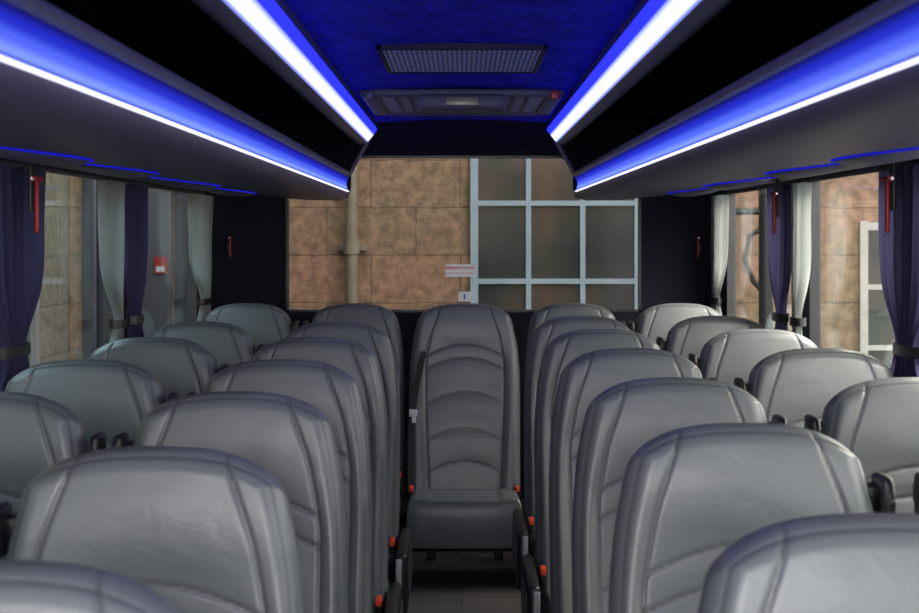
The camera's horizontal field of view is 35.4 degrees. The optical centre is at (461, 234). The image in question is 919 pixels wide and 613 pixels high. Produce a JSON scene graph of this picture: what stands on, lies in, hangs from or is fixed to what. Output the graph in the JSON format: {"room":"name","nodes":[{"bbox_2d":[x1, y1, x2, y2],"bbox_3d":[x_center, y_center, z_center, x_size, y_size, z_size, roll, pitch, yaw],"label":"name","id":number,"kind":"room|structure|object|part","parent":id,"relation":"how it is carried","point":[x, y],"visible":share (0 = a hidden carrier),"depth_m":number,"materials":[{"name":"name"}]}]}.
{"room":"vehicle interior","nodes":[
{"label":"vehicle interior","id":0,"kind":"room"},
{"bbox_2d":[0,158,204,344],"bbox_3d":[-1.270,0.440,3.225,0.040,2.020,7.650,0,0,0],"label":"wall","id":1,"kind":"structure","parent":0,"point":[202,192],"depth_m":5.33,"materials":[{"name":"grey plastic"}]},
{"bbox_2d":[9,161,115,343],"bbox_3d":[-1.263,0.122,4.577,0.034,0.655,1.205,0,0,0],"label":"window","id":2,"kind":"structure","parent":1,"relation":"in","point":[108,311],"depth_m":5.16,"materials":[{"name":"clear glass"}]},
{"bbox_2d":[125,180,197,338],"bbox_3d":[-1.263,0.122,6.067,0.034,0.655,1.438,0,0,0],"label":"window","id":3,"kind":"structure","parent":1,"relation":"in","point":[193,287],"depth_m":6.76,"materials":[{"name":"clear glass"}]},
{"bbox_2d":[0,0,378,200],"bbox_3d":[-0.811,-0.346,3.065,0.867,0.388,6.930,0,0,0],"label":"luggage rack","id":4,"kind":"object","parent":1,"relation":"attached to","point":[73,96],"visible":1,"depth_m":2.55,"materials":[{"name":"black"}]},
{"bbox_2d":[28,162,42,232],"bbox_3d":[-1.145,-0.105,3.860,0.025,0.200,0.092,0,0,0],"label":"hammer","id":5,"kind":"object","parent":4,"relation":"attached to","point":[33,181],"visible":0.81,"depth_m":3.85,"materials":[{"name":"red plastic"}]},
{"bbox_3d":[-1.140,-0.075,3.860,0.012,0.140,0.016,0,0,0],"label":"hammer handle","id":6,"kind":"part","parent":5,"relation":"part of","materials":[{"name":"red plastic"}]},
{"bbox_3d":[-0.930,-0.174,3.150,0.210,0.043,0.300,0,0,0],"label":"service panel","id":7,"kind":"part","parent":4,"relation":"part of","materials":[{"name":"blue"}]},
{"bbox_2d":[0,160,194,193],"bbox_3d":[-1.205,-0.189,4.840,0.012,0.013,3.280,0,0,0],"label":"rail","id":8,"kind":"object","parent":4,"relation":"attached to","point":[4,163],"visible":0.94,"depth_m":4.60,"materials":[{"name":"grey plastic"}]},
{"bbox_2d":[0,163,45,391],"bbox_3d":[-1.205,0.138,3.858,0.056,0.645,0.571,0,0,0],"label":"curtain","id":9,"kind":"object","parent":8,"relation":"hanging from","point":[22,250],"visible":0.78,"depth_m":3.88,"materials":[{"name":"purple fabric"}]},
{"bbox_2d":[97,180,126,342],"bbox_3d":[-1.205,0.138,4.961,0.056,0.645,0.304,0,0,0],"label":"curtain","id":10,"kind":"object","parent":8,"relation":"hanging from","point":[111,194],"visible":0.84,"depth_m":4.93,"materials":[{"name":"grey fabric"}]},
{"bbox_2d":[124,183,147,337],"bbox_3d":[-1.205,0.138,5.306,0.056,0.645,0.338,0,0,0],"label":"curtain","id":11,"kind":"object","parent":8,"relation":"hanging from","point":[136,196],"visible":0.83,"depth_m":5.26,"materials":[{"name":"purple fabric"}]},
{"bbox_2d":[187,193,212,320],"bbox_3d":[-1.205,0.138,6.627,0.056,0.645,0.528,0,0,0],"label":"curtain","id":12,"kind":"object","parent":8,"relation":"hanging from","point":[199,207],"visible":0.91,"depth_m":6.63,"materials":[{"name":"grey fabric"}]},
{"bbox_3d":[-0.930,-0.174,3.850,0.210,0.043,0.300,0,0,0],"label":"service panel","id":13,"kind":"part","parent":4,"relation":"part of","materials":[{"name":"blue"}]},
{"bbox_3d":[-0.930,-0.174,4.850,0.210,0.043,0.300,0,0,0],"label":"service panel","id":14,"kind":"part","parent":4,"relation":"part of","materials":[{"name":"blue"}]},
{"bbox_3d":[-0.930,-0.174,5.700,0.210,0.043,0.300,0,0,0],"label":"service panel","id":15,"kind":"part","parent":4,"relation":"part of","materials":[{"name":"blue"}]},
{"bbox_3d":[-0.811,-0.348,6.515,0.867,0.384,0.030,0,0,0],"label":"panel","id":16,"kind":"part","parent":4,"relation":"part of","materials":[{"name":"grey plastic"}]},
{"bbox_2d":[46,0,877,121],"bbox_3d":[0.000,-0.544,2.950,2.580,0.072,7.100,0,0,0],"label":"ceiling","id":17,"kind":"structure","parent":0,"point":[177,35],"depth_m":3.91,"materials":[{"name":"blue fabric"}]},
{"bbox_2d":[191,0,376,144],"bbox_3d":[-0.437,-0.477,3.049,0.106,0.142,6.898,0,0,0],"label":"ceiling light strip","id":18,"kind":"object","parent":17,"relation":"attached to","point":[270,30],"visible":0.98,"depth_m":3.51,"materials":[{"name":"blue"}]},
{"bbox_2d":[360,89,563,115],"bbox_3d":[0.000,-0.476,5.462,0.720,0.077,0.876,0,0,0],"label":"roof hatch","id":19,"kind":"object","parent":17,"relation":"attached to","point":[382,102],"visible":1,"depth_m":5.06,"materials":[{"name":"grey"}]},
{"bbox_3d":[0.000,-0.467,5.115,0.310,0.057,0.170,0,0,0],"label":"release handle","id":20,"kind":"part","parent":19,"relation":"part of","materials":[{"name":"grey plastic"}]},
{"bbox_3d":[0.000,-0.505,5.480,0.600,0.014,0.720,0,0,0],"label":"hatch lid","id":21,"kind":"part","parent":19,"relation":"part of","materials":[{"name":"grey plastic"}]},
{"bbox_2d":[376,43,547,73],"bbox_3d":[0.000,-0.517,4.190,0.464,0.030,0.580,0,0,0],"label":"ceiling vent","id":22,"kind":"object","parent":17,"relation":"in","point":[421,58],"visible":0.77,"depth_m":4.11,"materials":[{"name":"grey plastic"}]},
{"bbox_2d":[382,50,540,71],"bbox_3d":[0.000,-0.511,4.190,0.444,0.010,0.560,0,0,0],"label":"vent grille","id":23,"kind":"object","parent":22,"relation":"attached to","point":[393,60],"depth_m":4.18,"materials":[{"name":"grey metal"}]},
{"bbox_2d":[547,0,732,144],"bbox_3d":[0.437,-0.477,3.049,0.106,0.142,6.898,0,0,0],"label":"ceiling light strip","id":24,"kind":"object","parent":17,"relation":"attached to","point":[653,30],"visible":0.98,"depth_m":3.51,"materials":[{"name":"blue"}]},
{"bbox_2d":[205,155,718,498],"bbox_3d":[0.000,0.450,7.025,2.500,2.000,0.050,0,0,0],"label":"wall","id":25,"kind":"structure","parent":0,"point":[672,271],"depth_m":7.00,"materials":[{"name":"black plastic"}]},
{"bbox_2d":[227,237,231,256],"bbox_3d":[-1.123,0.059,6.963,0.016,0.100,0.075,0,0,0],"label":"hammer","id":26,"kind":"object","parent":25,"relation":"attached to","point":[229,238],"visible":1,"depth_m":6.95,"materials":[{"name":"red plastic"}]},
{"bbox_3d":[-1.120,0.063,6.955,0.008,0.091,0.010,0,0,0],"label":"hammer handle","id":27,"kind":"part","parent":26,"relation":"part of","materials":[{"name":"red plastic"}]},
{"bbox_2d":[246,113,677,154],"bbox_3d":[0.000,-0.485,6.750,2.400,0.190,0.500,0,0,0],"label":"trim","id":28,"kind":"structure","parent":25,"relation":"attached to","point":[424,137],"depth_m":6.67,"materials":[{"name":"plastic"}]},
{"bbox_2d":[399,499,524,550],"bbox_3d":[0.000,1.365,6.800,2.500,0.170,0.400,0,0,0],"label":"trim","id":29,"kind":"structure","parent":25,"relation":"attached to","point":[405,502],"depth_m":6.60,"materials":[{"name":"black plastic"}]},
{"bbox_2d":[286,156,640,311],"bbox_3d":[0.007,-0.005,7.010,1.725,0.760,0.040,0,0,0],"label":"window","id":30,"kind":"structure","parent":25,"relation":"in","point":[362,157],"depth_m":6.99,"materials":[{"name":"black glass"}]},
{"bbox_2d":[446,264,474,276],"bbox_3d":[-0.008,0.173,7.009,0.144,0.060,0.005,0,0,0],"label":"exit sign","id":31,"kind":"object","parent":30,"relation":"attached to","point":[452,270],"visible":1,"depth_m":7.01,"materials":[{"name":"white plastic"}]},
{"bbox_2d":[458,292,470,301],"bbox_3d":[0.012,0.300,7.010,0.060,0.048,0.005,0,0,0],"label":"sticker","id":32,"kind":"object","parent":30,"relation":"attached to","point":[462,296],"visible":1,"depth_m":7.01,"materials":[{"name":"white paper"}]},
{"bbox_2d":[696,237,700,256],"bbox_3d":[1.143,0.059,6.963,0.016,0.100,0.075,0,0,0],"label":"hammer","id":33,"kind":"object","parent":25,"relation":"attached to","point":[697,238],"visible":1,"depth_m":6.95,"materials":[{"name":"red plastic"}]},
{"bbox_3d":[1.140,0.063,6.955,0.008,0.091,0.010,0,0,0],"label":"hammer handle","id":34,"kind":"part","parent":33,"relation":"part of","materials":[{"name":"red plastic"}]},
{"bbox_2d":[407,551,521,612],"bbox_3d":[0.000,1.475,3.225,2.580,0.050,7.650,0,0,0],"label":"floor","id":35,"kind":"structure","parent":0,"point":[455,581],"depth_m":5.99,"materials":[{"name":"brown wood"}]},
{"bbox_2d":[0,391,105,559],"bbox_3d":[-0.921,0.877,2.541,0.456,1.146,0.642,0,0,0],"label":"seat","id":36,"kind":"object","parent":35,"relation":"on","point":[37,433],"visible":0.49,"depth_m":2.74,"materials":[{"name":"grey leather"}]},
{"bbox_2d":[0,560,179,612],"bbox_3d":[-0.421,0.877,1.081,0.500,1.146,0.642,0,0,0],"label":"seat","id":37,"kind":"object","parent":35,"relation":"on","point":[26,586],"visible":1,"depth_m":1.31,"materials":[{"name":"grey leather"}]},
{"bbox_2d":[5,359,178,448],"bbox_3d":[-0.921,0.877,3.271,0.456,1.146,0.642,0,0,0],"label":"seat","id":38,"kind":"object","parent":35,"relation":"on","point":[110,397],"visible":0.3,"depth_m":3.47,"materials":[{"name":"grey leather"}]},
{"bbox_2d":[0,446,304,612],"bbox_3d":[-0.421,0.877,1.811,0.500,1.146,0.642,0,0,0],"label":"seat","id":39,"kind":"object","parent":35,"relation":"on","point":[205,530],"visible":0.92,"depth_m":2.01,"materials":[{"name":"grey leather"}]},
{"bbox_2d":[89,337,229,397],"bbox_3d":[-0.921,0.877,4.041,0.456,1.146,0.642,0,0,0],"label":"seat","id":40,"kind":"object","parent":35,"relation":"on","point":[182,366],"visible":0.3,"depth_m":4.25,"materials":[{"name":"grey leather"}]},
{"bbox_2d":[148,321,265,368],"bbox_3d":[-0.921,0.877,4.831,0.456,1.146,0.642,0,0,0],"label":"seat","id":41,"kind":"object","parent":35,"relation":"on","point":[230,344],"visible":0.21,"depth_m":5.04,"materials":[{"name":"grey leather"}]},
{"bbox_2d":[111,391,348,612],"bbox_3d":[-0.421,0.877,2.541,0.500,1.146,0.642,0,0,0],"label":"seat","id":42,"kind":"object","parent":35,"relation":"on","point":[289,437],"visible":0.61,"depth_m":2.74,"materials":[{"name":"grey leather"}]},
{"bbox_2d":[205,303,299,347],"bbox_3d":[-0.953,0.877,6.181,0.456,1.146,0.642,0,0,0],"label":"seat","id":43,"kind":"object","parent":35,"relation":"on","point":[266,324],"visible":0.19,"depth_m":6.38,"materials":[{"name":"grey leather"}]},
{"bbox_2d":[185,359,372,612],"bbox_3d":[-0.421,0.877,3.271,0.500,1.146,0.642,0,0,0],"label":"seat","id":44,"kind":"object","parent":35,"relation":"on","point":[328,388],"visible":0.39,"depth_m":3.47,"materials":[{"name":"grey leather"}]},
{"bbox_2d":[251,337,402,612],"bbox_3d":[-0.421,0.877,4.041,0.500,1.146,0.642,0,0,0],"label":"seat","id":45,"kind":"object","parent":35,"relation":"on","point":[352,357],"visible":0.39,"depth_m":4.23,"materials":[{"name":"grey leather"}]},
{"bbox_2d":[285,321,411,612],"bbox_3d":[-0.421,0.877,4.831,0.500,1.146,0.642,0,0,0],"label":"seat","id":46,"kind":"object","parent":35,"relation":"on","point":[377,341],"visible":0.3,"depth_m":5.01,"materials":[{"name":"grey leather"}]},
{"bbox_2d":[387,558,394,595],"bbox_3d":[-0.440,1.180,4.745,0.432,0.212,0.470,0,0,0],"label":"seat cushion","id":47,"kind":"object","parent":46,"relation":"on","point":[391,561],"depth_m":4.78,"materials":[{"name":"grey leather"}]},
{"bbox_3d":[-0.202,1.125,4.597,0.018,0.180,0.010,0,0,0],"label":"trim","id":48,"kind":"part","parent":46,"relation":"part of","materials":[{"name":"grey plastic"}]},
{"bbox_2d":[303,303,404,525],"bbox_3d":[-0.480,0.877,6.181,0.456,1.146,0.642,0,0,0],"label":"seat","id":49,"kind":"object","parent":35,"relation":"on","point":[378,316],"visible":0.2,"depth_m":6.38,"materials":[{"name":"grey leather"}]},
{"bbox_2d":[399,496,402,525],"bbox_3d":[-0.476,1.180,6.095,0.432,0.212,0.470,0,0,0],"label":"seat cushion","id":50,"kind":"object","parent":49,"relation":"on","point":[400,504],"depth_m":6.17,"materials":[{"name":"grey leather"}]},
{"bbox_2d":[407,303,522,559],"bbox_3d":[0.011,0.877,6.195,0.496,1.146,0.713,0,0,0],"label":"seat","id":51,"kind":"object","parent":35,"relation":"on","point":[464,477],"visible":0.95,"depth_m":6.29,"materials":[{"name":"grey leather"}]},
{"bbox_2d":[407,489,522,548],"bbox_3d":[0.012,1.192,6.075,0.480,0.235,0.470,0,0,0],"label":"seat cushion","id":52,"kind":"object","parent":51,"relation":"on","point":[436,518],"depth_m":5.85,"materials":[{"name":"grey leather"}]},
{"bbox_3d":[0.012,1.350,6.290,0.380,0.200,0.520,0,0,0],"label":"seat","id":53,"kind":"part","parent":51,"relation":"part of","materials":[{"name":"black plastic"}]},
{"bbox_2d":[512,316,630,590],"bbox_3d":[0.436,0.877,5.181,0.500,1.146,0.642,0,0,0],"label":"seat","id":54,"kind":"object","parent":35,"relation":"on","point":[523,529],"visible":0.23,"depth_m":5.36,"materials":[{"name":"grey leather"}]},
{"bbox_3d":[0.217,1.125,4.947,0.018,0.180,0.010,0,0,0],"label":"trim","id":55,"kind":"part","parent":54,"relation":"part of","materials":[{"name":"grey plastic"}]},
{"bbox_2d":[528,537,534,562],"bbox_3d":[0.455,1.180,5.095,0.432,0.212,0.470,0,0,0],"label":"seat cushion","id":56,"kind":"object","parent":54,"relation":"on","point":[531,540],"depth_m":5.18,"materials":[{"name":"grey leather"}]},
{"bbox_2d":[523,303,625,495],"bbox_3d":[0.500,0.877,6.181,0.456,1.146,0.642,0,0,0],"label":"seat","id":57,"kind":"object","parent":35,"relation":"on","point":[546,313],"visible":0.14,"depth_m":6.39,"materials":[{"name":"grey leather"}]},
{"bbox_2d":[521,329,659,612],"bbox_3d":[0.436,0.877,4.411,0.500,1.146,0.642,0,0,0],"label":"seat","id":58,"kind":"object","parent":35,"relation":"on","point":[535,577],"visible":0.28,"depth_m":4.59,"materials":[{"name":"grey leather"}]},
{"bbox_3d":[0.217,1.125,4.177,0.018,0.180,0.010,0,0,0],"label":"trim","id":59,"kind":"part","parent":58,"relation":"part of","materials":[{"name":"grey plastic"}]},
{"bbox_2d":[541,588,549,612],"bbox_3d":[0.455,1.180,4.325,0.432,0.212,0.470,0,0,0],"label":"seat cushion","id":60,"kind":"object","parent":58,"relation":"on","point":[545,592],"depth_m":4.38,"materials":[{"name":"grey leather"}]},
{"bbox_2d":[549,348,718,612],"bbox_3d":[0.436,0.877,3.621,0.500,1.146,0.642,0,0,0],"label":"seat","id":61,"kind":"object","parent":35,"relation":"on","point":[588,375],"visible":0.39,"depth_m":3.82,"materials":[{"name":"grey leather"}]},
{"bbox_2d":[628,303,720,342],"bbox_3d":[0.971,0.877,6.181,0.456,1.146,0.642,0,0,0],"label":"seat","id":62,"kind":"object","parent":35,"relation":"on","point":[656,321],"visible":0.17,"depth_m":6.39,"materials":[{"name":"grey leather"}]},
{"bbox_2d":[572,377,786,612],"bbox_3d":[0.436,0.877,2.821,0.500,1.146,0.642,0,0,0],"label":"seat","id":63,"kind":"object","parent":35,"relation":"on","point":[625,416],"visible":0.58,"depth_m":3.02,"materials":[{"name":"grey leather"}]},
{"bbox_2d":[656,316,764,358],"bbox_3d":[0.961,0.877,5.181,0.456,1.146,0.642,0,0,0],"label":"seat","id":64,"kind":"object","parent":35,"relation":"on","point":[688,336],"visible":0.21,"depth_m":5.39,"materials":[{"name":"grey leather"}]},
{"bbox_2d":[608,423,895,612],"bbox_3d":[0.436,0.877,2.071,0.500,1.146,0.642,0,0,0],"label":"seat","id":65,"kind":"object","parent":35,"relation":"on","point":[687,494],"visible":0.77,"depth_m":2.27,"materials":[{"name":"grey leather"}]},
{"bbox_2d":[688,329,817,384],"bbox_3d":[0.961,0.877,4.411,0.456,1.146,0.642,0,0,0],"label":"seat","id":66,"kind":"object","parent":35,"relation":"on","point":[730,355],"visible":0.19,"depth_m":4.62,"materials":[{"name":"grey leather"}]},
{"bbox_2d":[698,513,918,612],"bbox_3d":[0.436,0.877,1.311,0.500,1.146,0.642,0,0,0],"label":"seat","id":67,"kind":"object","parent":35,"relation":"on","point":[843,562],"visible":1,"depth_m":1.52,"materials":[{"name":"grey leather"}]},
{"bbox_2d":[734,348,892,427],"bbox_3d":[0.961,0.877,3.621,0.456,1.146,0.642,0,0,0],"label":"seat","id":68,"kind":"object","parent":35,"relation":"on","point":[793,384],"visible":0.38,"depth_m":3.82,"materials":[{"name":"grey leather"}]},
{"bbox_2d":[804,377,918,513],"bbox_3d":[0.961,0.877,2.821,0.456,1.146,0.642,0,0,0],"label":"seat","id":69,"kind":"object","parent":35,"relation":"on","point":[877,420],"visible":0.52,"depth_m":3.02,"materials":[{"name":"grey leather"}]},
{"bbox_2d":[913,472,918,513],"bbox_3d":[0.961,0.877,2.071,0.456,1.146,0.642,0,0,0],"label":"armrest","id":70,"kind":"object","parent":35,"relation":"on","point":[916,477],"visible":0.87,"depth_m":2.33,"materials":[{"name":"black plastic"}]},
{"bbox_2d":[719,159,918,347],"bbox_3d":[1.270,0.440,3.225,0.040,2.020,7.650,0,0,0],"label":"wall","id":71,"kind":"structure","parent":0,"point":[721,192],"depth_m":5.25,"materials":[{"name":"grey plastic"}]},
{"bbox_2d":[709,195,728,315],"bbox_3d":[1.205,0.138,6.760,0.056,0.645,0.308,0,0,0],"label":"curtain","id":72,"kind":"object","parent":71,"relation":"hanging from","point":[719,203],"visible":0.85,"depth_m":6.71,"materials":[{"name":"white fabric"}]},
{"bbox_2d":[545,0,918,200],"bbox_3d":[0.811,-0.346,3.065,0.867,0.388,6.930,0,0,0],"label":"luggage rack","id":73,"kind":"object","parent":71,"relation":"attached to","point":[845,98],"visible":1,"depth_m":2.57,"materials":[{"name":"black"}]},
{"bbox_3d":[0.811,-0.348,6.515,0.867,0.384,0.030,0,0,0],"label":"panel","id":74,"kind":"part","parent":73,"relation":"part of","materials":[{"name":"grey plastic"}]},
{"bbox_3d":[0.930,-0.174,5.700,0.210,0.043,0.300,0,0,0],"label":"service panel","id":75,"kind":"part","parent":73,"relation":"part of","materials":[{"name":"blue"}]},
{"bbox_3d":[0.930,-0.174,4.850,0.210,0.043,0.300,0,0,0],"label":"service panel","id":76,"kind":"part","parent":73,"relation":"part of","materials":[{"name":"blue"}]},
{"bbox_2d":[770,179,779,233],"bbox_3d":[1.145,-0.105,5.260,0.025,0.200,0.092,0,0,0],"label":"hammer","id":77,"kind":"object","parent":73,"relation":"attached to","point":[775,195],"visible":1,"depth_m":5.25,"materials":[{"name":"red plastic"}]},
{"bbox_3d":[1.140,-0.075,5.260,0.012,0.140,0.016,0,0,0],"label":"hammer handle","id":78,"kind":"part","parent":77,"relation":"part of","materials":[{"name":"red plastic"}]},
{"bbox_3d":[0.930,-0.174,3.850,0.210,0.043,0.300,0,0,0],"label":"service panel","id":79,"kind":"part","parent":73,"relation":"part of","materials":[{"name":"blue"}]},
{"bbox_2d":[729,161,918,194],"bbox_3d":[1.205,-0.189,4.840,0.012,0.013,3.280,0,0,0],"label":"rail","id":80,"kind":"object","parent":73,"relation":"attached to","point":[873,170],"visible":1,"depth_m":4.65,"materials":[{"name":"grey plastic"}]},
{"bbox_2d":[766,184,790,330],"bbox_3d":[1.205,0.138,5.465,0.056,0.645,0.402,0,0,0],"label":"curtain","id":81,"kind":"object","parent":80,"relation":"hanging from","point":[779,243],"visible":0.62,"depth_m":5.38,"materials":[{"name":"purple fabric"}]},
{"bbox_2d":[790,182,811,335],"bbox_3d":[1.205,0.138,5.112,0.056,0.645,0.204,0,0,0],"label":"curtain","id":82,"kind":"object","parent":80,"relation":"hanging from","point":[801,192],"visible":0.92,"depth_m":5.11,"materials":[{"name":"white fabric"}]},
{"bbox_2d":[878,164,918,377],"bbox_3d":[1.205,0.138,3.869,0.056,0.645,0.507,0,0,0],"label":"curtain","id":83,"kind":"object","parent":80,"relation":"hanging from","point":[898,248],"visible":0.76,"depth_m":3.88,"materials":[{"name":"purple fabric"}]},
{"bbox_3d":[0.930,-0.174,3.150,0.210,0.043,0.300,0,0,0],"label":"service panel","id":84,"kind":"part","parent":73,"relation":"part of","materials":[{"name":"blue"}]},
{"bbox_2d":[881,162,895,232],"bbox_3d":[1.145,-0.105,3.860,0.025,0.200,0.092,0,0,0],"label":"hammer","id":85,"kind":"object","parent":73,"relation":"attached to","point":[890,181],"visible":0.83,"depth_m":3.85,"materials":[{"name":"red plastic"}]},
{"bbox_3d":[1.140,-0.075,3.860,0.012,0.140,0.016,0,0,0],"label":"hammer handle","id":86,"kind":"part","parent":85,"relation":"part of","materials":[{"name":"red plastic"}]},
{"bbox_2d":[726,180,797,315],"bbox_3d":[1.263,0.122,6.067,0.034,0.655,1.438,0,0,0],"label":"window","id":87,"kind":"structure","parent":71,"relation":"in","point":[730,261],"depth_m":6.76,"materials":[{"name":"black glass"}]},
{"bbox_2d":[808,161,914,347],"bbox_3d":[1.263,0.122,4.577,0.034,0.655,1.205,0,0,0],"label":"window","id":88,"kind":"structure","parent":71,"relation":"in","point":[813,286],"depth_m":5.16,"materials":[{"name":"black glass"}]},
{"label":"outside","id":89,"kind":"structure","parent":0,"visible":0},
{"bbox_3d":[0.000,2.200,7.000,28.000,0.100,34.000,0,0,0],"label":"ground","id":90,"kind":"structure","parent":89,"visible":0},
{"bbox_2d":[39,172,69,363],"bbox_3d":[-3.060,-1.200,3.495,0.680,6.700,12.990,0,0,0],"label":"building","id":91,"kind":"structure","parent":90,"relation":"on","point":[54,299],"depth_m":9.64,"materials":[{"name":"grey stone"}]},
{"bbox_2d":[27,300,38,366],"bbox_3d":[-2.680,0.350,8.600,0.060,1.480,0.860,0,0,0],"label":"building window","id":92,"kind":"structure","parent":91,"relation":"attached to","point":[33,333],"depth_m":8.97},
{"bbox_2d":[70,159,878,358],"bbox_3d":[0.500,-1.700,10.250,13.000,7.700,0.500,0,0,0],"label":"stone building","id":93,"kind":"structure","parent":90,"relation":"on","point":[414,214],"depth_m":10.00,"materials":[{"name":"stone"}]},
{"bbox_2d":[82,178,187,358],"bbox_3d":[-2.000,0.700,9.950,1.240,2.900,0.060,0,0,0],"label":"door","id":94,"kind":"structure","parent":93,"relation":"attached to","point":[157,298],"depth_m":9.95,"materials":[{"name":"grey"}]},
{"bbox_3d":[-2.000,0.700,9.950,1.240,2.900,0.060,0,0,0],"label":"door frame","id":95,"kind":"part","parent":94,"relation":"part of","materials":[{"name":"grey metal"}]},
{"bbox_2d":[154,257,166,273],"bbox_3d":[-2.080,0.210,9.937,0.090,0.120,0.026,0,0,0],"label":"wall sign","id":96,"kind":"object","parent":94,"relation":"attached to","point":[160,263],"visible":1,"depth_m":9.93,"materials":[{"name":"red plastic"}]},
{"bbox_2d":[338,164,366,302],"bbox_3d":[-0.760,-1.350,9.925,0.200,7.000,0.140,0,0,0],"label":"drainpipe","id":97,"kind":"object","parent":93,"relation":"attached to","point":[351,247],"visible":0.27,"depth_m":9.88,"materials":[{"name":"beige metal"}]},
{"bbox_2d":[470,159,637,308],"bbox_3d":[0.835,0.102,9.918,1.740,2.876,0.155,0,0,0],"label":"building window","id":98,"kind":"structure","parent":93,"relation":"attached to","point":[535,244],"depth_m":9.97,"materials":[{"name":"glass"}]},
{"bbox_2d":[859,221,894,368],"bbox_3d":[3.320,0.622,9.918,1.320,1.436,0.155,0,0,0],"label":"building window","id":99,"kind":"structure","parent":93,"relation":"attached to","point":[876,332],"depth_m":9.97,"materials":[{"name":"glass"}]},
{"bbox_2d":[736,189,771,328],"bbox_3d":[1.960,0.350,9.300,0.600,3.600,0.260,0,0,0],"label":"street lamp","id":100,"kind":"object","parent":90,"relation":"on","point":[763,286],"visible":0.12,"depth_m":9.27,"materials":[{"name":"black metal"}]},
{"bbox_3d":[1.960,0.550,9.300,0.200,3.200,0.200,0,0,0],"label":"lamp post","id":101,"kind":"part","parent":100,"relation":"part of","materials":[{"name":"black metal"}]}
]}

